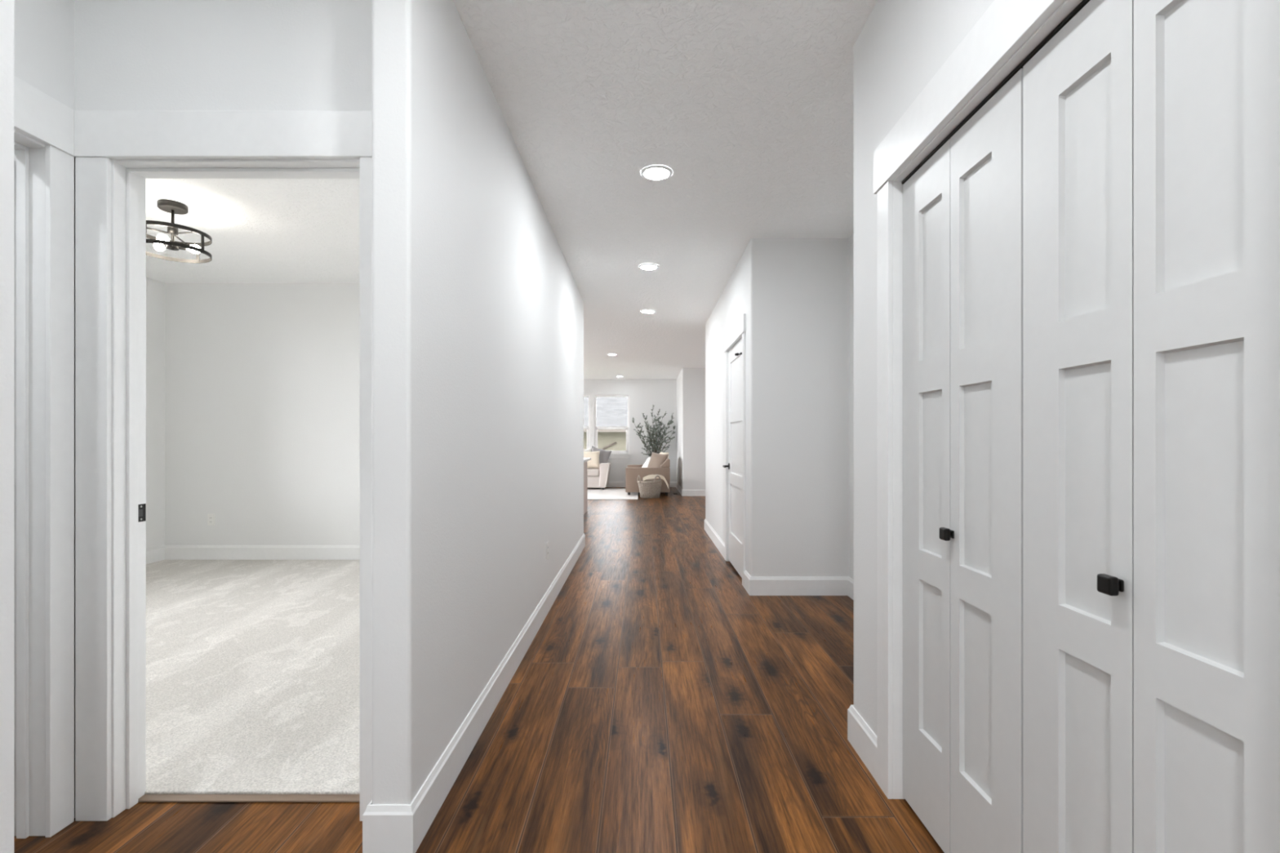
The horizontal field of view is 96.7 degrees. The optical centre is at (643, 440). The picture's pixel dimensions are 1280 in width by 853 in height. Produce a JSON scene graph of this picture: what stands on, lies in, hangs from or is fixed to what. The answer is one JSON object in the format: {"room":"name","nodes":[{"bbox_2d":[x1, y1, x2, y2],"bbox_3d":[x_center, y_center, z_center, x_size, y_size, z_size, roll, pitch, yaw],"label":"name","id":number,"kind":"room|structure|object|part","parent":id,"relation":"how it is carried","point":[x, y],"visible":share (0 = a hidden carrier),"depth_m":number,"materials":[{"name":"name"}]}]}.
{"room":"home hallway","nodes":[
{"label":"home hallway","id":0,"kind":"room"},
{"bbox_2d":[0,0,13,852],"bbox_3d":[-1.397,-0.181,-0.500,1.024,2.743,2.600,0,0,0],"label":"wall","id":1,"kind":"structure","parent":0,"point":[6,6],"depth_m":0.79,"materials":[{"name":"white paint"}]},
{"bbox_2d":[13,0,74,110],"bbox_3d":[-1.851,-0.181,1.296,0.117,2.743,0.992,0,0,0],"label":"wall","id":2,"kind":"structure","parent":0,"point":[44,29],"depth_m":1.71,"materials":[{"name":"white paint"}]},
{"bbox_2d":[146,277,164,549],"bbox_3d":[-4.790,-0.181,3.764,0.120,2.743,3.711,0,0,0],"label":"wall","id":3,"kind":"structure","parent":0,"point":[155,290],"depth_m":5.50,"materials":[{"name":"white paint"}]},
{"bbox_2d":[74,0,372,817],"bbox_3d":[-2.818,-0.181,1.851,4.063,2.743,0.117,0,0,0],"label":"wall","id":4,"kind":"structure","parent":0,"point":[130,55],"depth_m":1.79,"materials":[{"name":"white paint"}]},
{"bbox_2d":[13,75,372,838],"bbox_3d":[-1.349,0.081,1.355,1.120,2.218,1.107,0,0,0],"label":"door frame","id":5,"kind":"structure","parent":4,"relation":"attached to","point":[100,136],"depth_m":1.78,"materials":[{"name":"paint"}]},
{"bbox_2d":[137,503,146,522],"bbox_3d":[-1.667,0.241,1.888,0.003,0.058,0.036,0,0,0],"label":"strike plate","id":6,"kind":"object","parent":5,"relation":"attached to","point":[141,508],"visible":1,"depth_m":1.89,"materials":[{"name":"black metal"}]},
{"bbox_2d":[164,283,359,545],"bbox_3d":[-2.818,-0.181,5.678,4.063,2.743,0.115,0,0,0],"label":"wall","id":7,"kind":"structure","parent":0,"point":[262,380],"depth_m":5.62,"materials":[{"name":"white paint"}]},
{"bbox_2d":[207,514,214,525],"bbox_3d":[-4.270,0.785,5.615,0.070,0.115,0.009,0,0,0],"label":"wall outlet","id":8,"kind":"object","parent":7,"relation":"attached to","point":[211,517],"visible":1,"depth_m":5.61,"materials":[{"name":"white plastic"}]},
{"bbox_2d":[372,0,583,804],"bbox_3d":[-0.730,-0.181,4.019,0.115,2.743,4.763,0,0,0],"label":"wall","id":9,"kind":"structure","parent":0,"point":[477,303],"depth_m":2.00,"materials":[{"name":"white paint"}]},
{"bbox_2d":[146,533,585,852],"bbox_3d":[-3.329,1.113,4.019,5.342,0.154,4.792,0,0,0],"label":"baseboard","id":10,"kind":"structure","parent":9,"relation":"attached to","point":[386,828],"depth_m":2.35,"materials":[{"name":"paint"}]},
{"bbox_2d":[546,541,548,559],"bbox_3d":[-0.667,0.765,3.957,0.009,0.115,0.070,0,0,0],"label":"wall outlet","id":11,"kind":"object","parent":9,"relation":"attached to","point":[547,543],"visible":1,"depth_m":3.94,"materials":[{"name":"white plastic"}]},
{"bbox_2d":[13,487,944,852],"bbox_3d":[-1.200,1.233,6.305,10.800,0.114,16.510,0,0,0],"label":"floor","id":12,"kind":"structure","parent":0,"point":[658,704],"depth_m":2.42,"materials":[{"name":"brown wood"}]},
{"bbox_2d":[137,794,359,802],"bbox_3d":[-1.281,1.186,1.885,0.774,0.006,0.037,0,0,0],"label":"threshold","id":13,"kind":"object","parent":12,"relation":"on","point":[146,797],"visible":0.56,"depth_m":1.88,"materials":[{"name":"brown wood"}]},
{"bbox_2d":[583,457,591,514],"bbox_3d":[-1.972,0.747,9.015,2.115,0.886,1.890,0,0,0],"label":"kitchen island","id":14,"kind":"object","parent":12,"relation":"on","point":[585,460],"visible":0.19,"depth_m":9.34,"materials":[{"name":"white wood"}]},
{"bbox_2d":[583,457,591,462],"bbox_3d":[-1.972,0.324,9.015,2.115,0.040,1.890,0,0,0],"label":"island countertop","id":15,"kind":"structure","parent":14,"relation":"on","point":[585,460],"depth_m":9.27,"materials":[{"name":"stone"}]},
{"bbox_2d":[587,488,638,499],"bbox_3d":[-2.007,1.183,12.660,3.785,0.012,2.480,0,0,0],"label":"area rug","id":16,"kind":"object","parent":12,"relation":"on","point":[593,493],"visible":0.25,"depth_m":12.42,"materials":[{"name":"white fabric"}]},
{"bbox_2d":[587,462,611,489],"bbox_3d":[-1.900,0.750,13.945,2.174,0.880,0.910,0,0,0],"label":"sofa","id":17,"kind":"object","parent":16,"relation":"on","point":[597,477],"visible":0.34,"depth_m":13.51,"materials":[{"name":"fabric"}]},
{"bbox_2d":[583,450,599,468],"bbox_3d":[-1.308,0.474,13.837,0.505,0.432,0.245,0,0,-8],"label":"throw pillow","id":18,"kind":"object","parent":17,"relation":"on","point":[594,455],"visible":0.67,"depth_m":13.78,"materials":[{"name":"beige fabric"}]},
{"bbox_2d":[587,468,599,476],"bbox_3d":[-1.476,0.773,13.818,0.841,0.167,0.655,0,0,0],"label":"seat cushion","id":19,"kind":"object","parent":17,"relation":"on","point":[591,472],"depth_m":13.49,"materials":[{"name":"fabric"}]},
{"bbox_3d":[-1.900,0.995,13.950,1.740,0.270,0.860,0,0,0],"label":"seat","id":20,"kind":"part","parent":17,"relation":"part of","materials":[{"name":"fabric"}]},
{"bbox_2d":[591,445,612,464],"bbox_3d":[-1.095,0.435,14.040,0.627,0.596,0.213,0,0,3],"label":"throw pillow","id":21,"kind":"object","parent":17,"relation":"on","point":[604,455],"visible":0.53,"depth_m":13.99,"materials":[{"name":"grey fabric"}]},
{"bbox_3d":[-0.939,0.843,13.950,0.240,0.575,0.900,0,0,0],"label":"arm","id":22,"kind":"part","parent":17,"relation":"part of","materials":[{"name":"fabric"}]},
{"bbox_2d":[625,457,670,495],"bbox_3d":[0.087,0.795,12.930,0.955,0.790,1.540,0,0,0],"label":"armchair","id":23,"kind":"object","parent":16,"relation":"on","point":[632,472],"visible":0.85,"depth_m":12.16,"materials":[{"name":"beige fabric"}]},
{"bbox_3d":[0.090,0.850,13.636,0.950,0.530,0.128,0,0,0],"label":"arm","id":24,"kind":"part","parent":23,"relation":"part of","materials":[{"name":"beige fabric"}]},
{"bbox_2d":[641,457,650,467],"bbox_3d":[0.144,0.542,12.785,0.276,0.315,0.420,0,0,-32],"label":"throw pillow","id":25,"kind":"object","parent":23,"relation":"on","point":[646,464],"visible":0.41,"depth_m":12.78,"materials":[{"name":"white fabric"}]},
{"bbox_3d":[0.090,0.850,12.224,0.950,0.530,0.128,0,0,0],"label":"arm","id":26,"kind":"part","parent":23,"relation":"part of","materials":[{"name":"beige fabric"}]},
{"bbox_2d":[647,452,668,467],"bbox_3d":[0.304,0.493,12.553,0.495,0.472,0.255,0,0,40],"label":"throw pillow","id":27,"kind":"object","parent":23,"relation":"on","point":[656,460],"visible":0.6,"depth_m":12.48,"materials":[{"name":"beige fabric"}]},
{"bbox_3d":[0.465,0.492,12.930,0.200,0.184,1.536,0,0,0],"label":"backrest","id":28,"kind":"part","parent":23,"relation":"part of","materials":[{"name":"beige fabric"}]},
{"bbox_2d":[636,475,662,498],"bbox_3d":[0.130,0.954,11.820,0.533,0.473,0.524,0,0,0],"label":"wicker basket","id":29,"kind":"object","parent":12,"relation":"on","point":[651,489],"visible":1,"depth_m":11.64,"materials":[{"name":"beige wicker"}]},
{"bbox_2d":[642,474,668,488],"bbox_3d":[0.250,0.860,11.820,0.530,0.306,0.363,0,0,0],"label":"blanket","id":30,"kind":"object","parent":29,"relation":"on","point":[652,476],"visible":0.97,"depth_m":11.73,"materials":[{"name":"beige fabric"}]},
{"bbox_3d":[0.286,0.797,11.627,0.196,0.159,0.026,0,0,-38],"label":"handle","id":31,"kind":"part","parent":29,"relation":"part of","materials":[{"name":"wicker"}]},
{"bbox_2d":[631,404,675,456],"bbox_3d":[0.254,0.151,14.015,1.091,2.076,0.655,0,0,0],"label":"tree","id":32,"kind":"object","parent":12,"relation":"on","point":[655,446],"visible":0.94,"depth_m":14.01,"materials":[{"name":"green plant"}]},
{"bbox_2d":[146,0,877,379],"bbox_3d":[-1.200,-1.613,6.300,11.000,0.120,16.600,0,0,0],"label":"ceiling","id":33,"kind":"structure","parent":0,"point":[748,104],"depth_m":3.22,"materials":[{"name":"white paint"}]},
{"bbox_2d":[146,199,212,263],"bbox_3d":[-3.095,-1.391,3.740,0.410,0.325,0.410,0,0,0],"label":"ceiling fixture","id":34,"kind":"object","parent":33,"relation":"attached to","point":[162,242],"visible":0.83,"depth_m":3.73,"materials":[{"name":"brown metal"}]},
{"bbox_3d":[-3.197,-1.285,3.770,0.079,0.060,0.061,0,0,0],"label":"bulb","id":35,"kind":"part","parent":34,"relation":"part of","materials":[{"name":"white glass"}]},
{"bbox_3d":[-3.065,-1.285,3.638,0.061,0.060,0.079,0,0,0],"label":"bulb","id":36,"kind":"part","parent":34,"relation":"part of","materials":[{"name":"white glass"}]},
{"bbox_3d":[-3.095,-1.384,3.740,0.064,0.262,0.064,0,0,0],"label":"stem","id":37,"kind":"part","parent":34,"relation":"part of","materials":[{"name":"brown metal"}]},
{"bbox_3d":[-3.020,-1.285,3.815,0.077,0.060,0.060,0,0,-45],"label":"bulb","id":38,"kind":"part","parent":34,"relation":"part of","materials":[{"name":"white glass"}]},
{"bbox_2d":[640,309,655,313],"bbox_3d":[0.052,-1.548,6.840,0.184,0.010,0.184,0,0,0],"label":"recessed light","id":39,"kind":"object","parent":33,"relation":"in","point":[644,311],"visible":1,"depth_m":6.83,"materials":[{"name":"paint"}]},
{"bbox_2d":[638,263,658,270],"bbox_3d":[0.046,-1.548,5.080,0.184,0.010,0.184,0,0,0],"label":"recessed light","id":40,"kind":"object","parent":33,"relation":"in","point":[643,266],"visible":1,"depth_m":5.06,"materials":[{"name":"paint"}]},
{"bbox_2d":[640,265,656,269],"bbox_3d":[0.046,-1.547,5.080,0.143,0.001,0.143,0,0,0],"label":"diffuser","id":41,"kind":"object","parent":40,"relation":"attached to","point":[642,267],"depth_m":5.09,"materials":[{"name":"white plastic"}]},
{"bbox_2d":[640,164,672,180],"bbox_3d":[0.076,-1.548,3.298,0.184,0.010,0.184,0,0,0],"label":"recessed light","id":42,"kind":"object","parent":33,"relation":"in","point":[653,172],"visible":1,"depth_m":3.29,"materials":[{"name":"paint"}]},
{"bbox_2d":[644,168,668,178],"bbox_3d":[0.076,-1.547,3.298,0.143,0.001,0.143,0,0,0],"label":"diffuser","id":43,"kind":"object","parent":42,"relation":"attached to","point":[649,173],"depth_m":3.30,"materials":[{"name":"white plastic"}]},
{"bbox_2d":[583,379,676,481],"bbox_3d":[-2.882,-0.181,14.508,7.435,2.743,0.115,0,0,0],"label":"wall","id":44,"kind":"structure","parent":0,"point":[643,394],"depth_m":14.45,"materials":[{"name":"white paint"}]},
{"bbox_2d":[583,395,590,448],"bbox_3d":[-1.808,-0.347,14.482,0.954,1.615,0.135,0,0,0],"label":"window","id":45,"kind":"structure","parent":44,"relation":"in","point":[588,428],"depth_m":14.49,"materials":[{"name":"white plastic"}]},
{"bbox_3d":[-1.808,-0.020,14.495,0.804,0.650,0.030,0,0,0],"label":"sash","id":46,"kind":"part","parent":45,"relation":"part of","materials":[{"name":"white plastic"}]},
{"bbox_2d":[594,395,630,458],"bbox_3d":[-0.807,-0.347,14.482,0.954,1.615,0.135,0,0,0],"label":"window","id":47,"kind":"structure","parent":44,"relation":"in","point":[615,454],"depth_m":14.48,"materials":[{"name":"white plastic"}]},
{"bbox_3d":[-0.807,-0.020,14.495,0.804,0.650,0.030,0,0,0],"label":"sash","id":48,"kind":"part","parent":47,"relation":"part of","materials":[{"name":"white plastic"}]},
{"bbox_2d":[676,367,705,489],"bbox_3d":[2.518,-0.181,13.357,3.365,2.743,2.415,0,0,0],"label":"wall","id":49,"kind":"structure","parent":0,"point":[691,381],"depth_m":12.15,"materials":[{"name":"white paint"}]},
{"bbox_2d":[605,481,705,496],"bbox_3d":[-1.150,1.119,13.293,10.500,0.142,2.314,0,0,0],"label":"baseboard","id":50,"kind":"structure","parent":49,"relation":"attached to","point":[611,484],"depth_m":12.67,"materials":[{"name":"paint"}]},
{"bbox_2d":[705,244,748,573],"bbox_3d":[0.883,-0.181,6.043,0.115,2.743,3.113,0,0,0],"label":"wall","id":51,"kind":"structure","parent":0,"point":[732,304],"depth_m":6.12,"materials":[{"name":"white paint"}]},
{"bbox_2d":[704,519,724,559],"bbox_3d":[2.456,1.119,6.649,3.288,0.142,1.932,0,0,0],"label":"baseboard","id":52,"kind":"structure","parent":51,"relation":"attached to","point":[717,541],"depth_m":6.42,"materials":[{"name":"paint"}]},
{"bbox_2d":[722,337,742,577],"bbox_3d":[0.816,0.147,5.131,0.106,2.045,0.914,0,0,0],"label":"door","id":53,"kind":"structure","parent":51,"relation":"in","point":[735,353],"depth_m":5.20,"materials":[{"name":"paint"}]},
{"bbox_3d":[0.802,0.252,5.486,0.064,0.062,0.146,0,0,0],"label":"lever handle","id":54,"kind":"part","parent":53,"relation":"part of","materials":[{"name":"black metal"}]},
{"bbox_2d":[724,313,746,586],"bbox_3d":[0.873,0.085,5.143,0.137,2.211,1.110,0,0,0],"label":"door frame","id":55,"kind":"structure","parent":51,"relation":"attached to","point":[739,330],"depth_m":4.82,"materials":[{"name":"paint"}]},
{"bbox_2d":[748,238,848,576],"bbox_3d":[1.202,-0.181,4.429,0.751,2.743,0.115,0,0,0],"label":"wall","id":56,"kind":"structure","parent":0,"point":[798,288],"depth_m":4.37,"materials":[{"name":"white paint"}]},
{"bbox_2d":[743,569,853,599],"bbox_3d":[1.194,1.119,3.426,0.766,0.142,2.354,0,0,0],"label":"baseboard","id":57,"kind":"structure","parent":56,"relation":"attached to","point":[753,585],"depth_m":4.36,"materials":[{"name":"paint"}]},
{"bbox_2d":[848,233,853,579],"bbox_3d":[1.635,-0.181,2.842,0.115,2.743,9.285,0,0,0],"label":"wall","id":58,"kind":"structure","parent":0,"point":[851,237],"depth_m":4.31,"materials":[{"name":"white paint"}]},
{"bbox_2d":[853,0,994,736],"bbox_3d":[1.202,-0.181,0.224,0.751,2.743,4.048,0,0,0],"label":"wall","id":59,"kind":"structure","parent":0,"point":[901,45],"depth_m":2.07,"materials":[{"name":"white paint"}]},
{"bbox_2d":[847,705,877,782],"bbox_3d":[1.194,1.119,2.119,0.766,0.142,0.288,0,0,0],"label":"baseboard","id":60,"kind":"structure","parent":59,"relation":"attached to","point":[863,740],"depth_m":2.11,"materials":[{"name":"paint"}]},
{"bbox_2d":[902,68,1022,852],"bbox_3d":[0.859,0.166,1.586,0.064,2.020,0.590,0,0,0],"label":"door","id":61,"kind":"structure","parent":59,"relation":"in","point":[962,208],"depth_m":1.53,"materials":[{"name":"paint"}]},
{"bbox_3d":[0.842,0.260,1.578,0.030,0.034,0.034,0,0,0],"label":"knob","id":62,"kind":"part","parent":61,"relation":"part of","materials":[{"name":"black metal"}]},
{"bbox_2d":[873,0,1089,799],"bbox_3d":[0.873,0.090,1.292,0.137,2.200,1.399,0,0,0],"label":"door frame","id":63,"kind":"structure","parent":59,"relation":"attached to","point":[1005,26],"depth_m":1.89,"materials":[{"name":"paint"}]},
{"bbox_2d":[1022,0,1279,852],"bbox_3d":[0.859,0.166,0.994,0.064,2.020,0.583,0,0,0],"label":"door","id":64,"kind":"structure","parent":59,"relation":"in","point":[1151,128],"depth_m":0.95,"materials":[{"name":"paint"}]},
{"bbox_3d":[0.842,0.260,1.024,0.030,0.034,0.034,0,0,0],"label":"knob","id":65,"kind":"part","parent":64,"relation":"part of","materials":[{"name":"black metal"}]},
{"label":"outside","id":66,"kind":"structure","parent":0,"visible":0},
{"bbox_3d":[0.000,2.290,37.350,60.000,0.200,45.300,0,0,0],"label":"ground","id":67,"kind":"structure","parent":66,"visible":0},
{"bbox_2d":[583,396,627,450],"bbox_3d":[-2.000,-0.247,26.563,19.000,4.875,10.365,0,0,0],"label":"neighbor house","id":68,"kind":"structure","parent":67,"relation":"on","point":[611,411],"depth_m":22.00,"materials":[{"name":"white"}]},
{"bbox_3d":[-1.450,0.280,21.950,0.830,0.443,0.070,0,0,0],"label":"sloped rail","id":69,"kind":"part","parent":68,"relation":"part of","materials":[{"name":"beige"}]}
]}

